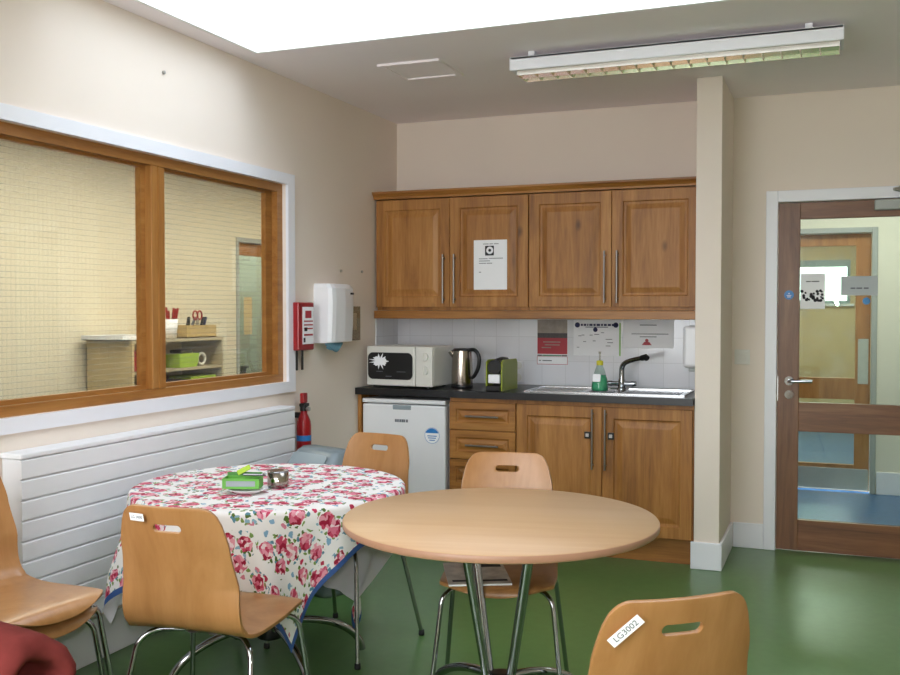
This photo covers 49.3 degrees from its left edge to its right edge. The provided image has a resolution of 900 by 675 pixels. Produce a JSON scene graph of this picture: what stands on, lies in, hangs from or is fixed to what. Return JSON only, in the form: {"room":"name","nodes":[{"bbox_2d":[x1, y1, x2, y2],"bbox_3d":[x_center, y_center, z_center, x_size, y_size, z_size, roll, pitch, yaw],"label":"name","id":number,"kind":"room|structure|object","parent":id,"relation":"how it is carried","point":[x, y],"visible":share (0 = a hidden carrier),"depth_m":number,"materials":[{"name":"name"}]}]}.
{"room":"common room","nodes":[
{"label":"common room","id":0,"kind":"room"},
{"bbox_2d":[0,140,260,399],"bbox_3d":[-3.084,-0.107,6.601,0.100,2.600,9.200,1,2,22],"label":"wall","id":1,"kind":"structure","parent":0,"point":[68,234],"depth_m":7.32,"materials":[{"name":"beige tile"}]},
{"bbox_2d":[236,237,260,373],"bbox_3d":[-1.877,0.076,9.636,0.112,2.060,0.920,1,2,22],"label":"door frame","id":2,"kind":"structure","parent":1,"relation":"in","point":[244,246],"depth_m":9.22,"materials":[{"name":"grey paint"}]},
{"bbox_2d":[244,297,251,334],"bbox_3d":[-1.950,-0.208,9.453,0.002,0.360,0.140,1,2,22],"label":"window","id":3,"kind":"structure","parent":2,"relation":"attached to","point":[247,300],"depth_m":9.45,"materials":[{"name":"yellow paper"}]},
{"bbox_2d":[0,0,396,618],"bbox_3d":[-1.115,-0.054,4.746,0.150,2.600,11.200,1,2,22],"label":"wall","id":4,"kind":"structure","parent":0,"point":[100,63],"depth_m":4.72,"materials":[{"name":"beige paint"}]},
{"bbox_2d":[55,606,153,669],"bbox_3d":[-1.905,1.223,2.566,0.016,0.170,6.500,1,2,22],"label":"baseboard","id":5,"kind":"structure","parent":4,"relation":"attached to","point":[119,634],"depth_m":3.87,"materials":[{"name":"white paint"}]},
{"bbox_2d":[0,405,294,616],"bbox_3d":[-1.183,0.711,4.248,0.098,0.668,1.833,1,2,22],"label":"radiator","id":6,"kind":"object","parent":4,"relation":"attached to","point":[67,500],"visible":0.56,"depth_m":3.74,"materials":[{"name":"white metal"}]},
{"bbox_2d":[0,103,295,434],"bbox_3d":[-1.482,-0.245,3.725,0.116,1.150,3.273,1,2,22],"label":"window","id":7,"kind":"structure","parent":4,"relation":"in","point":[150,170],"depth_m":4.21,"materials":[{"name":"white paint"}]},
{"bbox_2d":[295,393,310,449],"bbox_3d":[-0.790,0.549,5.252,0.095,0.505,0.080,1,2,22],"label":"fire extinguisher","id":8,"kind":"object","parent":4,"relation":"attached to","point":[303,437],"visible":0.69,"depth_m":5.22,"materials":[{"name":"red paint"}]},
{"bbox_2d":[293,302,313,370],"bbox_3d":[-0.794,-0.007,5.284,0.053,0.365,0.165,1,2,22],"label":"blanket","id":9,"kind":"object","parent":4,"relation":"attached to","point":[303,312],"visible":1,"depth_m":5.25,"materials":[{"name":"red paint"}]},
{"bbox_2d":[314,283,353,351],"bbox_3d":[-0.646,-0.111,5.546,0.131,0.385,0.273,1,2,22],"label":"dispenser","id":10,"kind":"object","parent":4,"relation":"attached to","point":[333,303],"visible":0.98,"depth_m":5.44,"materials":[{"name":"white plastic"}]},
{"bbox_2d":[325,342,342,351],"bbox_3d":[-0.652,0.051,5.533,0.066,0.064,0.150,1,2,22],"label":"towel","id":11,"kind":"object","parent":10,"relation":"hanging from","point":[335,346],"depth_m":5.51,"materials":[{"name":"blue paper"}]},
{"bbox_2d":[239,255,261,372],"bbox_3d":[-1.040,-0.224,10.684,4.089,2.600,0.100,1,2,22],"label":"door","id":12,"kind":"structure","parent":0,"point":[250,275],"depth_m":11.11,"materials":[{"name":"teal paint"}]},
{"bbox_2d":[76,546,899,674],"bbox_3d":[0.603,1.371,2.119,5.011,0.100,7.510,1,2,22],"label":"floor","id":13,"kind":"structure","parent":0,"point":[810,613],"depth_m":4.33,"materials":[{"name":"green plastic"}]},
{"bbox_2d":[0,621,75,674],"bbox_3d":[-1.429,0.901,2.132,0.780,0.840,0.903,1,2,32],"label":"armchair","id":14,"kind":"object","parent":13,"relation":"on","point":[23,651],"visible":1,"depth_m":2.25,"materials":[{"name":"red fabric"}]},
{"bbox_2d":[23,605,104,674],"bbox_3d":[-1.365,0.877,2.961,0.523,0.840,0.481,1,2,29],"label":"chair","id":15,"kind":"object","parent":13,"relation":"on","point":[59,629],"visible":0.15,"depth_m":2.91,"materials":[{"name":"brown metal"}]},
{"bbox_2d":[0,477,112,674],"bbox_3d":[-1.345,0.825,2.950,0.523,0.840,0.481,1,2,29],"label":"chair","id":16,"kind":"object","parent":15,"relation":"on","point":[26,600],"visible":0.96,"depth_m":3.00,"materials":[{"name":"brown wood"}]},
{"bbox_2d":[121,504,309,674],"bbox_3d":[-0.710,0.877,2.936,0.481,0.840,0.529,0,2,17],"label":"chair","id":17,"kind":"object","parent":13,"relation":"on","point":[186,580],"visible":1,"depth_m":2.74,"materials":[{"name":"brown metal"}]},
{"bbox_2d":[169,615,365,674],"bbox_3d":[-0.679,0.904,3.701,1.002,0.696,1.002,0,2,14],"label":"round table","id":18,"kind":"object","parent":13,"relation":"on","point":[274,633],"visible":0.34,"depth_m":3.62,"materials":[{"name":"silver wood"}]},
{"bbox_2d":[104,464,404,652],"bbox_3d":[-0.684,0.884,3.680,1.078,0.663,1.108,1,2,22],"label":"tablecloth","id":19,"kind":"object","parent":18,"relation":"on","point":[290,541],"visible":0.66,"depth_m":3.32,"materials":[{"name":"fabric"}]},
{"bbox_2d":[227,485,267,493],"bbox_3d":[-0.726,0.547,3.516,0.146,0.015,0.146,1,2,22],"label":"saucer","id":20,"kind":"object","parent":19,"relation":"on","point":[264,487],"visible":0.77,"depth_m":3.50,"materials":[{"name":"white ceramic"}]},
{"bbox_2d":[222,472,262,488],"bbox_3d":[-0.745,0.514,3.522,0.132,0.050,0.072,0,2,2],"label":"box","id":21,"kind":"object","parent":20,"relation":"on","point":[232,480],"visible":0.92,"depth_m":3.49,"materials":[{"name":"green cardboard"}]},
{"bbox_2d":[237,465,250,474],"bbox_3d":[-0.744,0.478,3.536,0.051,0.036,0.016,0,2,-13],"label":"sachet","id":22,"kind":"object","parent":21,"relation":"in","point":[246,468],"visible":1,"depth_m":3.53,"materials":[{"name":"paper"}]},
{"bbox_2d":[243,474,265,475],"bbox_3d":[-0.700,0.492,3.508,0.074,0.016,0.047,0,2,2],"label":"sachet","id":23,"kind":"object","parent":21,"relation":"on","point":[243,474],"visible":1,"depth_m":3.49,"materials":[{"name":"white paper"}]},
{"bbox_2d":[267,468,288,487],"bbox_3d":[-0.638,0.521,3.631,0.081,0.060,0.081,1,2,22],"label":"tin","id":24,"kind":"object","parent":19,"relation":"on","point":[276,478],"visible":0.98,"depth_m":3.60,"materials":[{"name":"metal"}]},
{"bbox_2d":[286,445,345,597],"bbox_3d":[-0.623,0.893,4.846,0.390,0.700,0.330,1,2,42],"label":"bin","id":25,"kind":"object","parent":13,"relation":"on","point":[306,454],"visible":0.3,"depth_m":4.74,"materials":[{"name":"grey plastic"}]},
{"bbox_2d":[264,432,423,669],"bbox_3d":[-0.427,0.845,4.077,0.481,0.840,0.523,1,2,31],"label":"chair","id":26,"kind":"object","parent":13,"relation":"on","point":[359,452],"visible":0.3,"depth_m":4.23,"materials":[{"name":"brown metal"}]},
{"bbox_2d":[358,394,377,431],"bbox_3d":[-0.443,0.770,6.219,0.023,0.868,0.570,1,2,22],"label":"end panel","id":27,"kind":"object","parent":13,"relation":"on","point":[360,396],"visible":0.14,"depth_m":5.95,"materials":[{"name":"brown wood"}]},
{"bbox_2d":[363,395,449,492],"bbox_3d":[-0.178,0.784,6.091,0.540,0.848,0.553,1,2,22],"label":"fridge","id":28,"kind":"object","parent":13,"relation":"on","point":[424,422],"visible":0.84,"depth_m":5.80,"materials":[{"name":"white plastic"}]},
{"bbox_2d":[450,398,516,488],"bbox_3d":[0.283,0.709,5.910,0.410,0.728,0.606,1,2,22],"label":"drawer unit","id":29,"kind":"object","parent":13,"relation":"on","point":[476,425],"visible":0.43,"depth_m":5.67,"materials":[{"name":"brown wood"}]},
{"bbox_2d":[430,452,569,674],"bbox_3d":[0.184,0.862,3.479,0.481,0.840,0.523,0,2,8],"label":"chair","id":30,"kind":"object","parent":13,"relation":"on","point":[480,471],"visible":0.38,"depth_m":3.65,"materials":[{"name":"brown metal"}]},
{"bbox_2d":[443,562,511,586],"bbox_3d":[0.090,0.812,3.372,0.212,0.008,0.282,0,2,-4],"label":"magazine","id":31,"kind":"object","parent":30,"relation":"on","point":[493,574],"visible":0.66,"depth_m":3.35,"materials":[{"name":"white paper"}]},
{"bbox_2d":[342,488,659,674],"bbox_3d":[0.160,0.920,3.143,1.002,0.696,1.002,0,2,9],"label":"round table","id":32,"kind":"object","parent":13,"relation":"on","point":[472,527],"visible":0.99,"depth_m":3.06,"materials":[{"name":"brown wood"}]},
{"bbox_2d":[516,400,694,540],"bbox_3d":[0.935,0.716,5.652,0.989,0.728,0.606,1,2,22],"label":"base cabinet","id":33,"kind":"object","parent":13,"relation":"on","point":[640,455],"visible":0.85,"depth_m":5.36,"materials":[{"name":"brown wood"}]},
{"bbox_2d":[355,383,694,405],"bbox_3d":[0.467,0.325,5.827,1.998,0.040,0.606,1,2,22],"label":"countertop","id":34,"kind":"structure","parent":33,"relation":"on","point":[478,391],"depth_m":5.58,"materials":[{"name":"black laminate"}]},
{"bbox_2d":[367,344,453,388],"bbox_3d":[-0.243,0.175,5.995,0.445,0.249,0.328,1,2,26],"label":"microwave","id":35,"kind":"object","parent":34,"relation":"on","point":[427,366],"visible":0.99,"depth_m":5.87,"materials":[{"name":"beige plastic"}]},
{"bbox_2d":[448,348,480,387],"bbox_3d":[0.098,0.181,5.902,0.210,0.241,0.136,1,2,22],"label":"kettle","id":36,"kind":"object","parent":34,"relation":"on","point":[462,376],"visible":1,"depth_m":5.86,"materials":[{"name":"silver metal"}]},
{"bbox_2d":[486,357,517,390],"bbox_3d":[0.301,0.209,5.760,0.102,0.193,0.285,1,2,24],"label":"toaster","id":37,"kind":"object","parent":34,"relation":"on","point":[501,372],"visible":1,"depth_m":5.68,"materials":[{"name":"plastic"}]},
{"bbox_2d":[486,385,500,390],"bbox_3d":[0.269,0.293,5.689,0.086,0.030,0.125,1,2,24],"label":"drip tray","id":38,"kind":"object","parent":37,"relation":"on","point":[488,387],"depth_m":5.63,"materials":[{"name":"black plastic"}]},
{"bbox_2d":[524,386,693,396],"bbox_3d":[0.913,0.381,5.613,0.900,0.157,0.395,1,2,22],"label":"sink","id":39,"kind":"object","parent":34,"relation":"in","point":[542,389],"visible":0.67,"depth_m":5.63,"materials":[{"name":"metal"}]},
{"bbox_2d":[591,351,607,390],"bbox_3d":[0.853,0.191,5.583,0.095,0.222,0.100,1,2,22],"label":"dish soap bottle","id":40,"kind":"object","parent":39,"relation":"on","point":[599,382],"visible":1,"depth_m":5.55,"materials":[{"name":"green plastic"}]},
{"bbox_2d":[607,354,649,389],"bbox_3d":[1.044,0.198,5.678,0.297,0.215,0.111,2,2,43],"label":"mixer tap","id":41,"kind":"object","parent":34,"relation":"on","point":[621,383],"visible":0.97,"depth_m":5.71,"materials":[{"name":"silver metal"}]},
{"bbox_2d":[607,538,690,564],"bbox_3d":[0.672,1.154,5.559,1.401,0.138,0.015,1,2,22],"label":"plinth","id":42,"kind":"object","parent":13,"relation":"on","point":[659,549],"visible":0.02,"depth_m":5.36,"materials":[{"name":"brown wood"}]},
{"bbox_2d":[588,590,749,674],"bbox_3d":[0.366,0.901,2.095,0.481,0.840,0.523,-1,2,-17],"label":"chair","id":43,"kind":"object","parent":13,"relation":"on","point":[630,640],"visible":1,"depth_m":1.85,"materials":[{"name":"brown wood"}]},
{"bbox_2d":[103,0,899,123],"bbox_3d":[0.600,-1.337,2.032,5.011,0.120,7.490,1,2,22],"label":"ceiling","id":44,"kind":"structure","parent":0,"point":[350,74],"depth_m":4.80,"materials":[{"name":"paint"}]},
{"bbox_2d":[377,58,462,81],"bbox_3d":[-0.147,-1.355,4.970,0.330,0.012,0.340,1,2,22],"label":"ceiling hatch","id":45,"kind":"object","parent":44,"relation":"attached to","point":[436,68],"visible":1,"depth_m":4.95,"materials":[{"name":"paint"}]},
{"bbox_2d":[134,0,732,53],"bbox_3d":[0.183,-1.697,3.576,2.866,0.750,1.206,1,2,22],"label":"skylight","id":46,"kind":"object","parent":44,"relation":"in","point":[255,26],"depth_m":4.37,"materials":[{"name":"white glass"}]},
{"bbox_2d":[510,23,843,81],"bbox_3d":[0.999,-1.291,4.453,1.472,0.110,0.180,1,2,22],"label":"ceiling light","id":47,"kind":"object","parent":44,"relation":"attached to","point":[809,41],"visible":1,"depth_m":4.38,"materials":[{"name":"white paint"}]},
{"bbox_2d":[397,85,899,547],"bbox_3d":[2.002,-0.079,5.607,5.011,2.600,0.120,1,2,22],"label":"wall","id":48,"kind":"structure","parent":0,"point":[849,138],"depth_m":5.67,"materials":[{"name":"beige paint"}]},
{"bbox_2d":[376,194,528,309],"bbox_3d":[0.055,-0.512,6.090,0.994,0.686,0.377,1,2,22],"label":"upper cabinet","id":49,"kind":"object","parent":48,"relation":"attached to","point":[425,247],"visible":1,"depth_m":5.95,"materials":[{"name":"brown wood"}]},
{"bbox_2d":[474,239,506,289],"bbox_3d":[0.240,-0.434,5.851,0.210,0.297,0.003,1,2,22],"label":"notice","id":50,"kind":"object","parent":49,"relation":"attached to","point":[490,256],"visible":1,"depth_m":5.85,"materials":[{"name":"white paper"}]},
{"bbox_2d":[372,176,695,200],"bbox_3d":[0.462,-0.873,5.777,2.001,0.046,0.098,1,2,22],"label":"crown molding","id":51,"kind":"structure","parent":49,"relation":"attached to","point":[671,182],"depth_m":5.72,"materials":[{"name":"brown wood"}]},
{"bbox_2d":[374,311,694,319],"bbox_3d":[0.457,-0.133,5.786,2.001,0.049,0.024,1,2,22],"label":"pelmet","id":52,"kind":"object","parent":49,"relation":"attached to","point":[644,315],"visible":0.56,"depth_m":5.75,"materials":[{"name":"brown wood"}]},
{"bbox_2d":[517,361,523,381],"bbox_3d":[0.429,0.213,6.159,0.073,0.135,0.013,1,2,22],"label":"wall socket","id":53,"kind":"object","parent":48,"relation":"attached to","point":[520,363],"visible":0.52,"depth_m":6.15,"materials":[{"name":"white plastic"}]},
{"bbox_2d":[375,319,694,388],"bbox_3d":[0.522,0.070,5.956,2.005,0.461,0.330,1,2,22],"label":"backsplash","id":54,"kind":"structure","parent":48,"relation":"attached to","point":[493,338],"depth_m":6.13,"materials":[{"name":"white tile"}]},
{"bbox_2d":[537,320,567,364],"bbox_3d":[0.635,0.029,6.078,0.196,0.278,0.002,1,2,22],"label":"poster","id":55,"kind":"object","parent":48,"relation":"attached to","point":[552,335],"visible":1,"depth_m":6.08,"materials":[{"name":"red paper"}]},
{"bbox_2d":[573,320,620,355],"bbox_3d":[0.896,0.002,5.974,0.292,0.218,0.002,1,2,22],"label":"poster","id":56,"kind":"object","parent":48,"relation":"attached to","point":[591,337],"visible":1,"depth_m":5.97,"materials":[{"name":"white paper"}]},
{"bbox_2d":[529,186,695,309],"bbox_3d":[0.977,-0.501,5.725,0.985,0.686,0.377,1,2,22],"label":"upper cabinet","id":57,"kind":"object","parent":48,"relation":"attached to","point":[631,249],"visible":0.96,"depth_m":5.58,"materials":[{"name":"brown wood"}]},
{"bbox_2d":[623,320,673,348],"bbox_3d":[1.186,-0.020,5.858,0.302,0.168,0.002,1,2,22],"label":"poster","id":58,"kind":"object","parent":48,"relation":"attached to","point":[636,333],"visible":1,"depth_m":5.86,"materials":[{"name":"white paper"}]},
{"bbox_2d":[734,349,749,364],"bbox_3d":[1.690,0.113,5.665,0.086,0.086,0.012,1,2,22],"label":"switch plate","id":59,"kind":"object","parent":48,"relation":"attached to","point":[741,356],"visible":1,"depth_m":5.66,"materials":[{"name":"beige plastic"}]},
{"bbox_2d":[733,522,762,548],"bbox_3d":[1.728,1.147,5.678,0.168,0.145,0.016,1,2,22],"label":"baseboard","id":60,"kind":"structure","parent":48,"relation":"attached to","point":[745,535],"depth_m":5.67,"materials":[{"name":"white paint"}]},
{"bbox_2d":[763,186,899,558],"bbox_3d":[2.287,0.179,5.437,1.030,2.095,0.103,1,2,22],"label":"door","id":61,"kind":"structure","parent":48,"relation":"in","point":[794,416],"depth_m":5.57,"materials":[{"name":"brown wood"}]},
{"bbox_2d":[800,273,824,308],"bbox_3d":[2.052,-0.262,5.544,0.131,0.200,0.002,1,2,22],"label":"notice","id":62,"kind":"object","parent":61,"relation":"attached to","point":[812,286],"visible":1,"depth_m":5.54,"materials":[{"name":"white paper"}]},
{"bbox_2d":[800,289,823,301],"bbox_3d":[2.050,-0.236,5.545,0.126,0.073,0.001,1,2,22],"label":"print","id":63,"kind":"object","parent":62,"relation":"attached to","point":[806,295],"depth_m":5.55},
{"bbox_2d":[841,276,877,294],"bbox_3d":[2.279,-0.288,5.453,0.190,0.107,0.003,1,2,22],"label":"door sign","id":64,"kind":"object","parent":61,"relation":"attached to","point":[850,285],"visible":1,"depth_m":5.45,"materials":[{"name":"grey paper"}]},
{"bbox_2d":[775,548,899,559],"bbox_3d":[2.313,1.274,5.533,0.900,0.100,0.100,1,2,22],"label":"trim","id":65,"kind":"structure","parent":48,"relation":"attached to","point":[775,548],"depth_m":5.54,"materials":[{"name":"wood"}]},
{"bbox_2d":[694,76,733,543],"bbox_3d":[1.469,-0.074,5.440,0.132,2.600,0.583,1,2,22],"label":"wall pillar","id":66,"kind":"structure","parent":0,"point":[715,101],"depth_m":5.18,"materials":[{"name":"beige paint"}]},
{"bbox_2d":[683,325,694,371],"bbox_3d":[1.383,0.060,5.544,0.100,0.255,0.220,1,2,22],"label":"soap dispenser","id":67,"kind":"object","parent":66,"relation":"attached to","point":[688,331],"visible":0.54,"depth_m":5.45,"materials":[{"name":"white plastic"}]},
{"bbox_2d":[690,522,732,570],"bbox_3d":[1.463,1.153,5.460,0.162,0.145,0.582,1,2,22],"label":"baseboard","id":68,"kind":"structure","parent":66,"relation":"attached to","point":[703,555],"depth_m":5.20,"materials":[{"name":"white paint"}]},
{"bbox_2d":[798,431,868,493],"bbox_3d":[3.605,1.156,9.671,2.800,0.100,4.430,1,2,22],"label":"floor","id":69,"kind":"structure","parent":0,"point":[824,447],"depth_m":9.74,"materials":[{"name":"blue plastic"}]},
{"bbox_2d":[799,241,871,403],"bbox_3d":[4.407,-0.251,11.654,2.800,2.600,0.120,1,2,22],"label":"wall","id":70,"kind":"structure","parent":0,"point":[827,335],"depth_m":11.57,"materials":[{"name":"beige paint"}]},
{"bbox_2d":[800,260,853,305],"bbox_3d":[4.166,-0.645,11.679,1.205,0.545,0.110,1,2,22],"label":"window","id":71,"kind":"structure","parent":70,"relation":"in","point":[803,263],"depth_m":11.52,"materials":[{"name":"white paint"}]},
{"bbox_2d":[798,489,899,525],"bbox_3d":[2.759,1.248,6.453,4.200,0.100,1.940,1,2,22],"label":"floor","id":72,"kind":"structure","parent":0,"point":[812,504],"depth_m":6.84,"materials":[{"name":"blue plastic"}]},
{"bbox_2d":[801,217,899,493],"bbox_3d":[2.674,-0.134,7.556,5.200,2.600,0.120,1,2,22],"label":"wall","id":73,"kind":"structure","parent":0,"point":[888,301],"depth_m":7.27,"materials":[{"name":"paint"}]},
{"bbox_2d":[798,227,877,494],"bbox_3d":[2.724,0.169,7.518,1.008,1.995,0.107,1,2,22],"label":"door","id":74,"kind":"structure","parent":73,"relation":"in","point":[857,476],"depth_m":7.39,"materials":[{"name":"brown wood"}]},
{"bbox_2d":[876,472,899,495],"bbox_3d":[4.123,1.099,6.943,2.027,0.170,0.016,1,2,22],"label":"baseboard","id":75,"kind":"structure","parent":73,"relation":"attached to","point":[887,483],"depth_m":7.28,"materials":[{"name":"white paint"}]},
{"bbox_3d":[-2.717,1.246,6.494,4.089,0.100,9.200,1,2,22],"label":"floor","id":76,"kind":"structure","parent":0,"visible":0},
{"bbox_2d":[86,337,223,390],"bbox_3d":[-2.309,0.583,7.788,0.420,1.153,1.150,1,2,22],"label":"shelf unit","id":77,"kind":"object","parent":76,"relation":"on","point":[110,364],"visible":0.3,"depth_m":7.30,"materials":[{"name":"brown wood"}]},
{"bbox_2d":[81,335,135,340],"bbox_3d":[-2.506,0.002,7.274,0.380,0.036,0.230,1,2,22],"label":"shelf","id":78,"kind":"object","parent":77,"relation":"on","point":[83,337],"visible":0.82,"depth_m":7.17,"materials":[{"name":"white plastic"}]},
{"bbox_2d":[134,350,136,371],"bbox_3d":[-2.411,0.173,7.276,0.160,0.159,0.065,1,2,22],"label":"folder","id":79,"kind":"object","parent":77,"relation":"on","point":[135,351],"visible":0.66,"depth_m":7.26,"materials":[{"name":"red paint"}]},
{"bbox_2d":[165,319,177,338],"bbox_3d":[-2.211,-0.069,7.720,0.136,0.150,0.136,1,2,22],"label":"pot","id":80,"kind":"object","parent":77,"relation":"on","point":[171,325],"visible":0.8,"depth_m":7.67,"materials":[{"name":"white ceramic"}]},
{"bbox_2d":[166,379,188,381],"bbox_3d":[-2.226,0.428,7.804,0.220,0.180,0.200,1,2,22],"label":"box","id":81,"kind":"object","parent":77,"relation":"on","point":[167,380],"visible":0.16,"depth_m":7.85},
{"bbox_2d":[166,353,198,367],"bbox_3d":[-2.155,0.182,7.855,0.170,0.109,0.270,1,2,22],"label":"storage box","id":82,"kind":"object","parent":77,"relation":"on","point":[187,359],"visible":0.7,"depth_m":7.76,"materials":[{"name":"green plastic"}]},
{"bbox_2d":[170,349,192,353],"bbox_3d":[-2.157,0.112,7.859,0.120,0.030,0.150,1,2,22],"label":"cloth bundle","id":83,"kind":"object","parent":82,"relation":"on","point":[177,351],"visible":1,"depth_m":7.80,"materials":[{"name":"grey fabric"}]},
{"bbox_2d":[169,374,215,379],"bbox_3d":[-2.119,0.410,8.073,0.220,0.200,0.340,1,2,22],"label":"box","id":84,"kind":"object","parent":77,"relation":"on","point":[187,376],"visible":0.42,"depth_m":7.98,"materials":[{"name":"green plastic"}]},
{"bbox_2d":[177,325,215,337],"bbox_3d":[-2.104,-0.052,8.017,0.180,0.101,0.390,1,2,22],"label":"box","id":85,"kind":"object","parent":77,"relation":"on","point":[183,331],"visible":0.77,"depth_m":7.91,"materials":[{"name":"wood"}]},
{"bbox_2d":[192,310,202,324],"bbox_3d":[-2.072,-0.119,8.040,0.014,0.211,0.133,1,2,22],"label":"scissors","id":86,"kind":"object","parent":85,"relation":"in","point":[197,319],"visible":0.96,"depth_m":8.03,"materials":[{"name":"red paint"}]},
{"bbox_2d":[198,352,205,364],"bbox_3d":[-2.046,0.173,8.059,0.022,0.110,0.122,1,2,22],"label":"tape roll","id":87,"kind":"object","parent":77,"relation":"on","point":[200,353],"visible":0.82,"depth_m":8.07,"materials":[{"name":"beige plastic"}]},
{"bbox_2d":[240,365,248,373],"bbox_3d":[-2.714,0.704,10.244,0.620,0.770,1.240,1,2,22],"label":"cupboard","id":88,"kind":"object","parent":76,"relation":"on","point":[243,368],"visible":0.11,"depth_m":10.63,"materials":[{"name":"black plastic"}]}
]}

